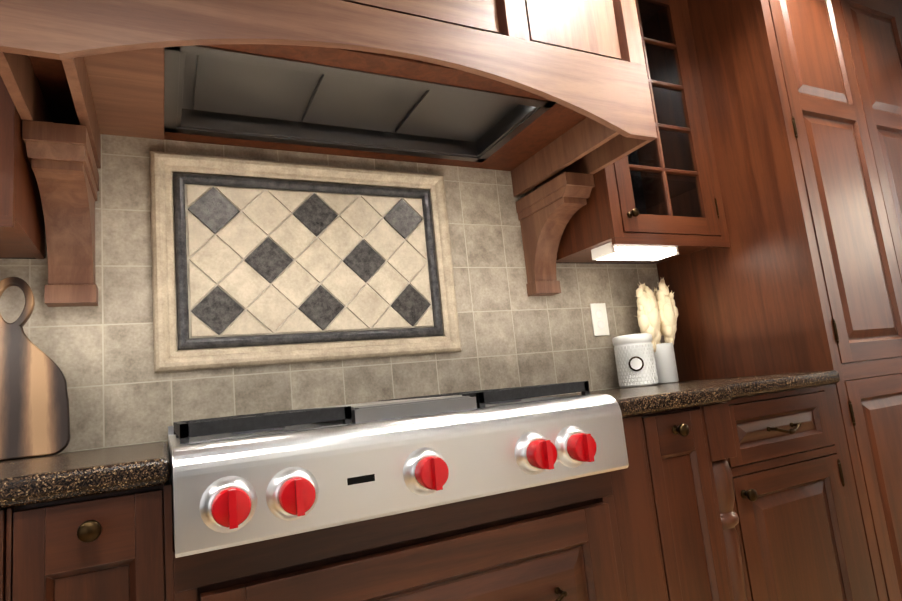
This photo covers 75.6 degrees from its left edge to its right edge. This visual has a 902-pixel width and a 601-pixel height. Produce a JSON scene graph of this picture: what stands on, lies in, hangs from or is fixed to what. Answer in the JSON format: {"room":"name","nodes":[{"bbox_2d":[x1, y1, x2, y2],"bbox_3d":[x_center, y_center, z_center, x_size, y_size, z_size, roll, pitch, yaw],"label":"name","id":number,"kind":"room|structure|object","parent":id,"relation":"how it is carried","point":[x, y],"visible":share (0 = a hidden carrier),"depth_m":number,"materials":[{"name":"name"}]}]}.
{"room":"kitchen","nodes":[
{"label":"kitchen","id":0,"kind":"room"},
{"bbox_2d":[0,134,665,453],"bbox_3d":[-1.218,0.062,1.386,6.740,2.480,0.120,-1,-10,-27],"label":"wall","id":1,"kind":"structure","parent":0,"point":[122,393],"depth_m":1.70,"materials":[{"name":"tile"}]},
{"bbox_2d":[0,75,44,258],"bbox_3d":[-1.703,-0.629,0.975,1.635,1.147,0.424,-1,-10,-27],"label":"upper cabinet","id":2,"kind":"object","parent":1,"relation":"attached to","point":[22,229],"visible":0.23,"depth_m":1.22,"materials":[{"name":"brown wood"}]},
{"bbox_2d":[149,151,460,372],"bbox_3d":[-0.396,-0.122,1.746,0.895,0.607,0.030,-1,-10,-27],"label":"tile panel","id":3,"kind":"object","parent":1,"relation":"attached to","point":[255,262],"visible":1,"depth_m":1.71,"materials":[{"name":"tile"}]},
{"bbox_2d":[0,0,656,306],"bbox_3d":[-0.231,-0.653,1.580,1.684,1.210,0.652,-1,-10,-27],"label":"range hood","id":4,"kind":"object","parent":1,"relation":"attached to","point":[550,101],"visible":1,"depth_m":1.47,"materials":[{"name":"brown wood"}]},
{"bbox_2d":[590,303,609,335],"bbox_3d":[0.561,0.071,2.192,0.072,0.123,0.008,-1,-10,-27],"label":"electrical outlet plate","id":5,"kind":"object","parent":1,"relation":"attached to","point":[599,319],"visible":1,"depth_m":2.19,"materials":[{"name":"white plastic"}]},
{"bbox_2d":[556,0,730,263],"bbox_3d":[0.642,-0.697,2.151,0.533,1.125,0.424,-1,-10,-27],"label":"upper cabinet","id":6,"kind":"object","parent":1,"relation":"attached to","point":[658,199],"visible":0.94,"depth_m":2.06,"materials":[{"name":"brown wood"}]},
{"bbox_3d":[1.472,0.980,0.594,10.800,0.100,5.900,-1,-10,-27],"label":"floor","id":7,"kind":"structure","parent":0,"visible":0},
{"bbox_2d":[0,402,746,600],"bbox_3d":[-0.098,0.753,1.305,1.570,0.872,0.750,-1,-10,-27],"label":"base cabinet","id":8,"kind":"object","parent":7,"relation":"on","point":[657,519],"visible":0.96,"depth_m":1.06,"materials":[{"name":"brown wood"}]},
{"bbox_2d":[0,370,839,508],"bbox_3d":[-0.612,0.317,1.158,3.708,0.040,0.716,-1,-10,-27],"label":"countertop","id":9,"kind":"structure","parent":8,"relation":"on","point":[41,479],"depth_m":1.05,"materials":[{"name":"stone"}]},
{"bbox_2d":[0,277,69,460],"bbox_3d":[-1.003,0.145,1.318,0.240,0.421,0.086,-1,-10,-27],"label":"cutting board","id":10,"kind":"object","parent":9,"relation":"on","point":[34,413],"visible":1,"depth_m":1.31,"materials":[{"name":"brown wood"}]},
{"bbox_2d":[168,381,628,557],"bbox_3d":[-0.172,0.324,1.320,0.838,0.183,0.809,-1,-10,-27],"label":"rangetop","id":11,"kind":"object","parent":9,"relation":"on","point":[237,480],"visible":1,"depth_m":0.97,"materials":[{"name":"silver metal"}]},
{"bbox_2d":[612,333,657,387],"bbox_3d":[0.667,0.217,2.108,0.140,0.187,0.140,-1,-10,-27],"label":"lidded canister","id":12,"kind":"object","parent":9,"relation":"on","point":[635,360],"visible":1,"depth_m":2.05,"materials":[{"name":"white ceramic"}]},
{"bbox_2d":[635,277,678,383],"bbox_3d":[0.780,0.110,2.197,0.176,0.402,0.102,-1,-10,-27],"label":"vase","id":13,"kind":"object","parent":9,"relation":"on","point":[657,313],"visible":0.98,"depth_m":2.17,"materials":[{"name":"white ceramic"}]},
{"bbox_2d":[657,0,901,600],"bbox_3d":[1.403,-0.071,2.248,1.032,2.479,0.694,-1,-10,-27],"label":"pantry","id":14,"kind":"object","parent":7,"relation":"on","point":[803,104],"visible":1,"depth_m":1.98,"materials":[{"name":"brown wood"}]},
{"bbox_2d":[726,384,877,600],"bbox_3d":[0.822,0.739,1.818,0.573,0.872,0.656,-1,-10,-27],"label":"base cabinet","id":15,"kind":"object","parent":7,"relation":"on","point":[799,526],"visible":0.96,"depth_m":1.59,"materials":[{"name":"brown wood"}]}
]}

